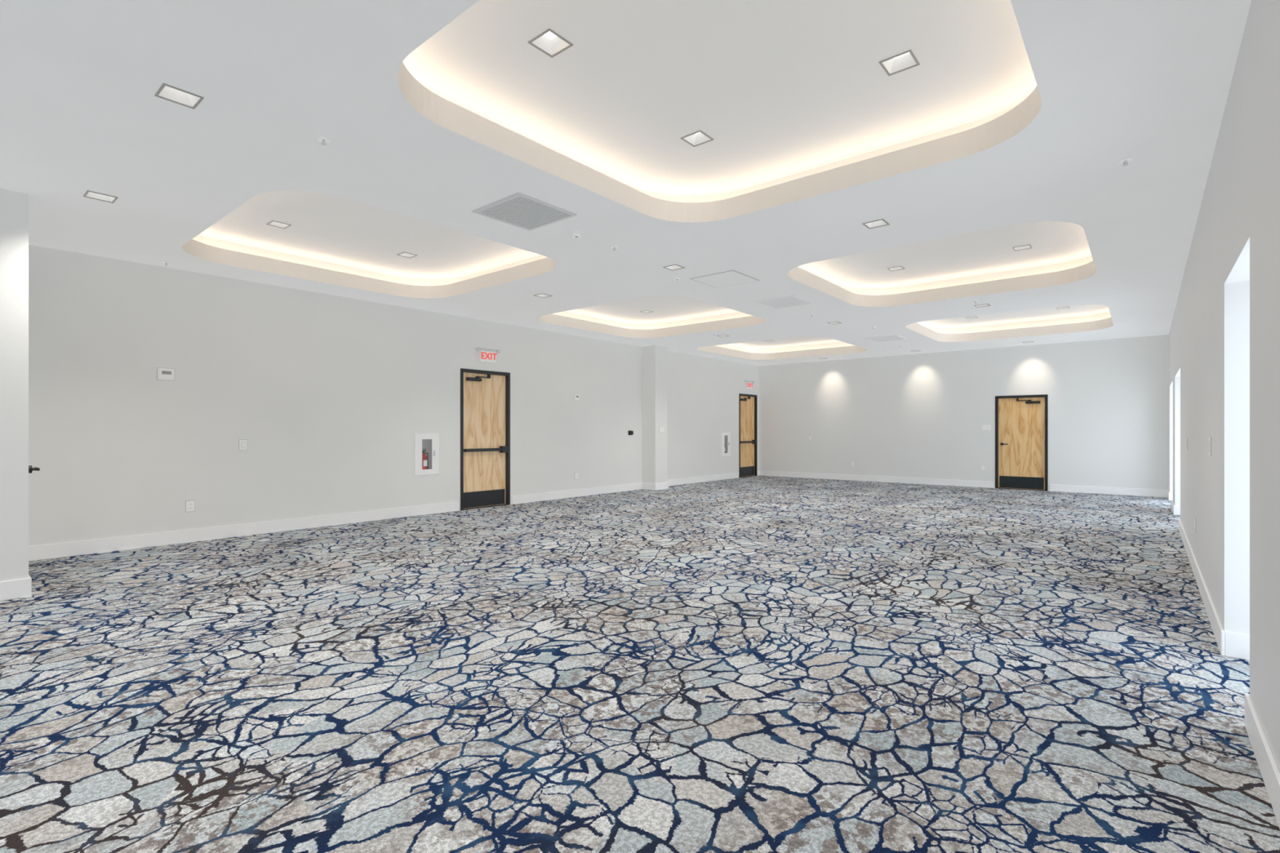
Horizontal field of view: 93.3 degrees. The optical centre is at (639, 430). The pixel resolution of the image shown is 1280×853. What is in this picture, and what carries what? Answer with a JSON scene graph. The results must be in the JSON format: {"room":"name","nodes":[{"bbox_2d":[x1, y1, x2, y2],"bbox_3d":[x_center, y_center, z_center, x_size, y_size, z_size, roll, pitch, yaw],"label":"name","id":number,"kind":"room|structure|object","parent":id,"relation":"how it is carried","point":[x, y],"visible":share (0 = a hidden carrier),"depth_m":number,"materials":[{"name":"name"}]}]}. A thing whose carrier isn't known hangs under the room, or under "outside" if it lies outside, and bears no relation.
{"room":"empty banquet hall","nodes":[
{"label":"empty banquet hall","id":0,"kind":"room"},
{"bbox_2d":[0,187,28,582],"bbox_3d":[-6.443,-0.265,3.784,1.760,3.050,3.540,0,0,40],"label":"wall","id":1,"kind":"structure","parent":0,"point":[14,205],"depth_m":4.51,"materials":[{"name":"paint"}]},
{"bbox_2d":[28,244,759,546],"bbox_3d":[-2.483,-0.515,10.086,0.250,3.550,18.290,0,0,40],"label":"wall","id":2,"kind":"structure","parent":0,"point":[329,396],"depth_m":7.54,"materials":[{"name":"paint"}]},
{"bbox_2d":[156,367,174,381],"bbox_3d":[-5.195,-0.615,6.625,0.030,0.136,0.156,0,0,40],"label":"thermostat","id":3,"kind":"object","parent":2,"relation":"attached to","point":[162,374],"visible":1,"depth_m":6.61,"materials":[{"name":"white plastic"}]},
{"bbox_2d":[185,500,195,511],"bbox_3d":[-5.061,0.855,6.800,0.010,0.126,0.086,0,0,40],"label":"power outlet","id":4,"kind":"object","parent":2,"relation":"attached to","point":[189,504],"visible":1,"depth_m":6.80,"materials":[{"name":"white plastic"}]},
{"bbox_2d":[239,440,247,450],"bbox_3d":[-4.728,0.175,7.199,0.011,0.126,0.086,0,0,40],"label":"light switch","id":5,"kind":"object","parent":2,"relation":"attached to","point":[242,443],"visible":1,"depth_m":7.20,"materials":[{"name":"white plastic"}]},
{"bbox_2d":[0,470,759,600],"bbox_3d":[-1.787,1.190,9.341,1.775,0.140,18.040,0,0,40],"label":"baseboard","id":6,"kind":"structure","parent":2,"relation":"attached to","point":[117,544],"depth_m":7.31,"materials":[{"name":"white wood"}]},
{"bbox_2d":[414,433,439,475],"bbox_3d":[-3.242,0.360,9.082,0.195,0.610,0.395,0,0,40],"label":"fire extinguisher cabinet","id":7,"kind":"object","parent":2,"relation":"attached to","point":[426,446],"visible":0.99,"depth_m":9.09,"materials":[{"name":"white metal"}]},
{"bbox_2d":[422,439,431,469],"bbox_3d":[-3.255,0.360,9.093,0.160,0.520,0.305,0,0,40],"label":"fire extinguisher","id":8,"kind":"object","parent":7,"relation":"in","point":[426,443],"depth_m":9.19,"materials":[{"name":"red metal"}]},
{"bbox_2d":[460,368,510,510],"bbox_3d":[-2.569,0.144,9.904,0.172,2.232,0.964,0,0,40],"label":"frame","id":9,"kind":"object","parent":2,"relation":"attached to","point":[507,375],"visible":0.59,"depth_m":10.10,"materials":[{"name":"black metal"}]},
{"bbox_2d":[463,372,505,508],"bbox_3d":[-2.564,0.163,9.900,0.045,2.164,0.858,0,0,40],"label":"door","id":10,"kind":"structure","parent":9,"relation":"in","point":[484,401],"depth_m":9.88,"materials":[{"name":"brown wood"}]},
{"bbox_2d":[466,374,490,382],"bbox_3d":[-2.608,-0.852,9.755,0.073,0.125,0.420,0,0,40],"label":"door closer","id":11,"kind":"object","parent":10,"relation":"attached to","point":[477,378],"depth_m":9.71,"materials":[{"name":"black metal"}]},
{"bbox_2d":[463,488,504,508],"bbox_3d":[-2.546,1.115,9.884,0.004,0.250,0.818,0,0,40],"label":"kick plate","id":12,"kind":"object","parent":10,"relation":"attached to","point":[492,497],"visible":1,"depth_m":9.87,"materials":[{"name":"black metal"}]},
{"bbox_2d":[463,445,508,453],"bbox_3d":[-2.503,0.320,9.868,0.090,0.110,0.828,0,0,40],"label":"bar","id":13,"kind":"object","parent":10,"relation":"attached to","point":[503,449],"visible":1,"depth_m":9.91,"materials":[{"name":"black metal"}]},
{"bbox_2d":[476,346,500,362],"bbox_3d":[-2.473,-1.222,9.850,0.070,0.215,0.440,0,0,40],"label":"exit sign","id":14,"kind":"object","parent":2,"relation":"attached to","point":[485,356],"visible":1,"depth_m":9.82,"materials":[{"name":"white plastic"}]},
{"bbox_2d":[574,472,577,479],"bbox_3d":[-1.200,0.860,11.418,0.010,0.126,0.086,0,0,40],"label":"power outlet","id":15,"kind":"object","parent":2,"relation":"attached to","point":[575,473],"visible":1,"depth_m":11.41,"materials":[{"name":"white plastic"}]},
{"bbox_2d":[573,394,579,400],"bbox_3d":[-1.193,-0.620,11.412,0.030,0.126,0.136,0,0,40],"label":"fire alarm strobe","id":16,"kind":"object","parent":2,"relation":"attached to","point":[576,397],"visible":1,"depth_m":11.39,"materials":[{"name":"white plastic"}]},
{"bbox_2d":[627,430,633,435],"bbox_3d":[-0.188,0.055,12.606,0.040,0.096,0.136,0,0,40],"label":"control panel","id":17,"kind":"object","parent":2,"relation":"attached to","point":[629,432],"visible":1,"depth_m":12.58,"materials":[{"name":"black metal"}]},
{"bbox_2d":[642,345,667,483],"bbox_3d":[0.320,-0.265,12.963,0.360,3.050,0.420,0,0,40],"label":"pilaster","id":18,"kind":"object","parent":2,"relation":"attached to","point":[655,357],"visible":0.86,"depth_m":12.82,"materials":[{"name":"paint"}]},
{"bbox_2d":[658,426,664,432],"bbox_3d":[0.462,-0.020,12.844,0.011,0.126,0.166,0,0,40],"label":"light switch","id":19,"kind":"object","parent":18,"relation":"attached to","point":[661,428],"visible":1,"depth_m":12.84,"materials":[{"name":"white plastic"}]},
{"bbox_2d":[721,432,730,456],"bbox_3d":[2.149,0.360,15.530,0.195,0.610,0.395,0,0,40],"label":"fire extinguisher cabinet","id":20,"kind":"object","parent":2,"relation":"attached to","point":[726,437],"visible":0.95,"depth_m":15.55,"materials":[{"name":"white metal"}]},
{"bbox_2d":[724,435,727,453],"bbox_3d":[2.136,0.360,15.541,0.160,0.520,0.305,0,0,40],"label":"fire extinguisher","id":21,"kind":"object","parent":20,"relation":"in","point":[726,436],"depth_m":15.65,"materials":[{"name":"grey metal"}]},
{"bbox_2d":[738,393,757,477],"bbox_3d":[2.873,0.144,16.413,0.172,2.232,0.954,0,0,40],"label":"frame","id":22,"kind":"object","parent":2,"relation":"attached to","point":[740,394],"visible":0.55,"depth_m":16.69,"materials":[{"name":"black metal"}]},
{"bbox_2d":[740,395,754,476],"bbox_3d":[2.878,0.163,16.409,0.045,2.164,0.848,0,0,40],"label":"slab","id":23,"kind":"object","parent":22,"relation":"in","point":[747,407],"visible":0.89,"depth_m":16.42,"materials":[{"name":"brown wood"}]},
{"bbox_2d":[740,396,750,400],"bbox_3d":[2.838,-0.852,16.269,0.073,0.125,0.420,0,0,40],"label":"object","id":24,"kind":"structure","parent":23,"relation":"attached to","point":[748,397],"depth_m":16.21,"materials":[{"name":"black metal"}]},
{"bbox_2d":[740,466,754,476],"bbox_3d":[2.897,1.115,16.394,0.004,0.250,0.808,0,0,40],"label":"kick plate","id":25,"kind":"object","parent":23,"relation":"attached to","point":[744,471],"visible":1,"depth_m":16.41,"materials":[{"name":"black metal"}]},
{"bbox_2d":[740,440,757,444],"bbox_3d":[2.940,0.320,16.378,0.090,0.110,0.818,0,0,40],"label":"bar","id":26,"kind":"object","parent":23,"relation":"attached to","point":[753,442],"visible":1,"depth_m":16.45,"materials":[{"name":"black metal"}]},
{"bbox_2d":[744,380,754,388],"bbox_3d":[2.960,-1.232,16.347,0.070,0.215,0.440,0,0,40],"label":"exit sign","id":27,"kind":"object","parent":2,"relation":"attached to","point":[748,385],"visible":1,"depth_m":16.30,"materials":[{"name":"white plastic"}]},
{"bbox_2d":[0,0,1251,365],"bbox_3d":[0.854,-1.962,7.133,9.160,0.346,18.540,0,0,40],"label":"ceiling","id":28,"kind":"structure","parent":0,"point":[1147,82],"depth_m":4.18,"materials":[{"name":"paint"}]},
{"bbox_2d":[83,190,117,203],"bbox_3d":[-4.133,-1.817,4.629,0.176,0.065,0.176,0,0,40],"label":"recessed light","id":29,"kind":"object","parent":28,"relation":"in","point":[94,195],"visible":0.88,"depth_m":4.66,"materials":[{"name":"white plastic"}]},
{"bbox_2d":[162,261,170,266],"bbox_3d":[-5.047,-1.773,6.436,0.070,0.034,0.070,0,0,40],"label":"sprinkler","id":30,"kind":"object","parent":28,"relation":"attached to","point":[164,262],"visible":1,"depth_m":6.42,"materials":[{"name":"white plastic"}]},
{"bbox_2d":[154,83,204,109],"bbox_3d":[-2.468,-1.817,3.237,0.176,0.065,0.176,0,0,40],"label":"recessed light","id":31,"kind":"object","parent":28,"relation":"in","point":[166,91],"visible":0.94,"depth_m":3.27,"materials":[{"name":"white plastic"}]},
{"bbox_2d":[266,220,291,228],"bbox_3d":[-3.747,-2.163,6.268,0.176,0.065,0.176,0,0,40],"label":"recessed light","id":32,"kind":"object","parent":28,"relation":"in","point":[276,224],"visible":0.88,"depth_m":6.31,"materials":[{"name":"white plastic"}]},
{"bbox_2d":[317,136,329,145],"bbox_3d":[-1.943,-1.773,3.710,0.070,0.034,0.070,0,0,40],"label":"sprinkler","id":33,"kind":"object","parent":28,"relation":"attached to","point":[324,140],"visible":1,"depth_m":3.70,"materials":[{"name":"white plastic"}]},
{"bbox_2d":[396,252,417,257],"bbox_3d":[-2.836,-2.163,7.357,0.176,0.065,0.176,0,0,40],"label":"recessed light","id":34,"kind":"object","parent":28,"relation":"in","point":[403,254],"visible":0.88,"depth_m":7.40,"materials":[{"name":"white"}]},
{"bbox_2d":[471,191,576,231],"bbox_3d":[-0.947,-1.784,4.963,0.600,0.012,0.600,0,0,40],"label":"ceiling air vent","id":35,"kind":"object","parent":28,"relation":"attached to","point":[520,210],"depth_m":4.94,"materials":[{"name":"white metal"}]},
{"bbox_2d":[533,293,552,297],"bbox_3d":[-1.292,-1.817,8.027,0.176,0.065,0.176,0,0,40],"label":"recessed light","id":36,"kind":"object","parent":28,"relation":"in","point":[542,295],"visible":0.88,"depth_m":8.08,"materials":[{"name":"white"}]},
{"bbox_2d":[528,28,573,57],"bbox_3d":[-0.493,-2.163,3.332,0.176,0.065,0.176,0,0,40],"label":"recessed light","id":37,"kind":"object","parent":28,"relation":"in","point":[549,42],"visible":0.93,"depth_m":3.37,"materials":[{"name":"white plastic"}]},
{"bbox_2d":[571,231,582,238],"bbox_3d":[-0.576,-1.774,5.500,0.100,0.032,0.100,0,0,40],"label":"smoke detector","id":38,"kind":"object","parent":28,"relation":"attached to","point":[575,234],"visible":1,"depth_m":5.47,"materials":[{"name":"white plastic"}]},
{"bbox_2d":[610,245,617,250],"bbox_3d":[-0.249,-1.773,5.891,0.070,0.034,0.070,0,0,40],"label":"sprinkler","id":39,"kind":"object","parent":28,"relation":"attached to","point":[611,246],"visible":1,"depth_m":5.88,"materials":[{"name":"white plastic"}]},
{"bbox_2d":[640,310,652,313],"bbox_3d":[0.115,-2.163,10.879,0.176,0.065,0.176,0,0,40],"label":"recessed light","id":40,"kind":"object","parent":28,"relation":"in","point":[646,311],"visible":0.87,"depth_m":10.93,"materials":[{"name":"white"}]},
{"bbox_2d":[662,264,684,271],"bbox_3d":[0.373,-1.817,6.636,0.176,0.065,0.176,0,0,40],"label":"recessed light","id":41,"kind":"object","parent":28,"relation":"in","point":[674,267],"visible":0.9,"depth_m":6.69,"materials":[{"name":"white"}]},
{"bbox_2d":[672,275,681,280],"bbox_3d":[0.434,-1.774,7.067,0.100,0.032,0.100,0,0,40],"label":"smoke detector","id":42,"kind":"object","parent":28,"relation":"attached to","point":[676,277],"visible":1,"depth_m":7.04,"materials":[{"name":"white plastic"}]},
{"bbox_2d":[680,130,713,146],"bbox_3d":[0.418,-2.163,4.421,0.176,0.065,0.176,0,0,40],"label":"recessed light","id":43,"kind":"object","parent":28,"relation":"in","point":[697,138],"visible":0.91,"depth_m":4.47,"materials":[{"name":"white plastic"}]},
{"bbox_2d":[689,270,759,288],"bbox_3d":[1.007,-1.788,7.175,0.600,0.004,0.600,0,0,40],"label":"ceiling access panel","id":44,"kind":"object","parent":28,"relation":"in","point":[731,277],"depth_m":7.16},
{"bbox_2d":[754,295,813,308],"bbox_3d":[2.009,-1.784,8.436,0.600,0.012,0.600,0,0,40],"label":"ceiling air vent","id":45,"kind":"object","parent":28,"relation":"attached to","point":[792,300],"depth_m":8.42,"materials":[{"name":"white metal"}]},
{"bbox_2d":[826,321,841,324],"bbox_3d":[3.241,-1.817,10.065,0.176,0.065,0.176,0,0,40],"label":"recessed light","id":46,"kind":"object","parent":28,"relation":"in","point":[833,322],"visible":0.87,"depth_m":10.12,"materials":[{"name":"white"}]},
{"bbox_2d":[862,218,889,229],"bbox_3d":[2.046,-1.817,5.237,0.176,0.065,0.176,0,0,40],"label":"recessed light","id":47,"kind":"object","parent":28,"relation":"in","point":[879,223],"visible":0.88,"depth_m":5.28,"materials":[{"name":"white plastic"}]},
{"bbox_2d":[865,334,906,342],"bbox_3d":[4.793,-1.784,11.765,0.600,0.012,0.600,0,0,40],"label":"ceiling air vent","id":48,"kind":"object","parent":28,"relation":"attached to","point":[896,337],"depth_m":11.72,"materials":[{"name":"white metal"}]},
{"bbox_2d":[887,266,905,271],"bbox_3d":[3.381,-2.163,7.972,0.176,0.065,0.176,0,0,40],"label":"recessed light","id":49,"kind":"object","parent":28,"relation":"in","point":[898,268],"visible":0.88,"depth_m":8.02,"materials":[{"name":"white"}]},
{"bbox_2d":[879,49,919,75],"bbox_3d":[1.508,-2.163,3.510,0.176,0.065,0.176,0,0,40],"label":"recessed light","id":50,"kind":"object","parent":28,"relation":"in","point":[907,60],"visible":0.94,"depth_m":3.55,"materials":[{"name":"white plastic"}]},
{"bbox_2d":[974,303,991,307],"bbox_3d":[4.913,-1.817,8.666,0.176,0.065,0.176,0,0,40],"label":"recessed light","id":51,"kind":"object","parent":28,"relation":"in","point":[984,304],"visible":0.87,"depth_m":8.71,"materials":[{"name":"white"}]},
{"bbox_2d":[1012,244,1032,251],"bbox_3d":[4.471,-2.163,7.062,0.176,0.065,0.176,0,0,40],"label":"recessed light","id":52,"kind":"object","parent":28,"relation":"in","point":[1025,246],"visible":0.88,"depth_m":7.10,"materials":[{"name":"white plastic"}]},
{"bbox_2d":[1056,306,1069,309],"bbox_3d":[7.370,-2.163,10.522,0.176,0.065,0.176,0,0,40],"label":"recessed light","id":53,"kind":"object","parent":28,"relation":"in","point":[1066,307],"visible":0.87,"depth_m":10.56,"materials":[{"name":"white"}]},
{"bbox_2d":[1118,157,1132,165],"bbox_3d":[3.214,-1.773,4.000,0.070,0.034,0.070,0,0,40],"label":"sprinkler","id":54,"kind":"object","parent":28,"relation":"attached to","point":[1124,161],"visible":1,"depth_m":3.99,"materials":[{"name":"white plastic"}]},
{"bbox_2d":[0,475,1279,852],"bbox_3d":[0.854,1.320,7.133,9.160,0.120,18.540,0,0,40],"label":"floor","id":55,"kind":"structure","parent":0,"point":[753,664],"depth_m":2.95,"materials":[{"name":"carpet"}]},
{"bbox_2d":[759,334,1168,491],"bbox_3d":[6.816,-0.515,14.068,8.910,3.550,0.250,0,0,40],"label":"wall","id":56,"kind":"structure","parent":0,"point":[919,415],"depth_m":13.54,"materials":[{"name":"paint"}]},
{"bbox_2d":[759,470,1167,497],"bbox_3d":[6.609,1.190,14.069,8.590,0.140,0.015,0,0,40],"label":"baseboard","id":57,"kind":"structure","parent":56,"relation":"attached to","point":[1064,488],"depth_m":13.66,"materials":[{"name":"white wood"}]},
{"bbox_2d":[980,465,985,471],"bbox_3d":[7.542,0.830,13.292,0.086,0.126,0.010,0,0,40],"label":"power outlet","id":58,"kind":"object","parent":56,"relation":"attached to","point":[982,467],"visible":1,"depth_m":13.29,"materials":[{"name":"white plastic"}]},
{"bbox_2d":[981,424,991,430],"bbox_3d":[7.598,-0.064,13.244,0.189,0.108,0.011,0,0,40],"label":"light switch","id":59,"kind":"object","parent":56,"relation":"attached to","point":[984,427],"visible":1,"depth_m":13.24,"materials":[{"name":"white plastic"}]},
{"bbox_2d":[998,397,1044,489],"bbox_3d":[8.137,0.278,12.889,0.848,1.934,0.045,0,0,40],"label":"door","id":60,"kind":"structure","parent":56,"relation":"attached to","point":[1021,425],"depth_m":12.87,"materials":[{"name":"brown wood"}]},
{"bbox_2d":[999,475,1044,489],"bbox_3d":[8.122,1.115,12.870,0.808,0.250,0.004,0,0,40],"label":"kick plate","id":61,"kind":"object","parent":60,"relation":"attached to","point":[1010,482],"visible":1,"depth_m":12.86,"materials":[{"name":"black metal"}]},
{"bbox_2d":[1016,398,1040,404],"bbox_3d":[8.202,-0.622,12.758,0.420,0.125,0.073,0,0,40],"label":"door closer","id":62,"kind":"object","parent":60,"relation":"attached to","point":[1027,402],"depth_m":12.72,"materials":[{"name":"black metal"}]},
{"bbox_2d":[995,394,1048,490],"bbox_3d":[8.141,0.259,12.894,0.954,2.002,0.172,0,0,40],"label":"frame","id":63,"kind":"object","parent":56,"relation":"attached to","point":[1046,396],"visible":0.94,"depth_m":12.80,"materials":[{"name":"black metal"}]},
{"bbox_2d":[1168,0,1279,771],"bbox_3d":[4.245,-0.515,4.298,0.320,3.550,18.040,0,0,40],"label":"wall","id":64,"kind":"structure","parent":0,"point":[1224,332],"depth_m":3.13,"materials":[{"name":"paint"}]},
{"bbox_2d":[1194,518,1195,533],"bbox_3d":[4.875,0.840,5.309,0.010,0.126,0.086,0,0,40],"label":"power outlet","id":65,"kind":"object","parent":64,"relation":"attached to","point":[1194,518],"visible":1,"depth_m":5.29,"materials":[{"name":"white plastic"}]},
{"bbox_2d":[1208,437,1211,456],"bbox_3d":[3.849,0.110,4.082,0.011,0.126,0.086,0,0,40],"label":"light switch","id":66,"kind":"object","parent":64,"relation":"attached to","point":[1210,438],"visible":1,"depth_m":4.05,"materials":[{"name":"white plastic"}]},
{"bbox_2d":[1167,489,1279,829],"bbox_3d":[4.216,1.190,4.322,0.275,0.140,18.040,0,0,40],"label":"baseboard","id":67,"kind":"structure","parent":64,"relation":"attached to","point":[1230,644],"depth_m":3.31,"materials":[{"name":"white wood"}]},
{"bbox_3d":[-5.077,0.210,4.950,0.920,2.080,0.002,0,0,40],"label":"slab","id":68,"kind":"object","parent":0,"visible":0},
{"bbox_2d":[28,465,39,473],"bbox_3d":[-4.757,0.305,4.732,0.190,0.060,0.062,0,0,40],"label":"door handle","id":69,"kind":"object","parent":68,"relation":"attached to","point":[31,468],"depth_m":4.69,"materials":[{"name":"black metal"}]}
]}

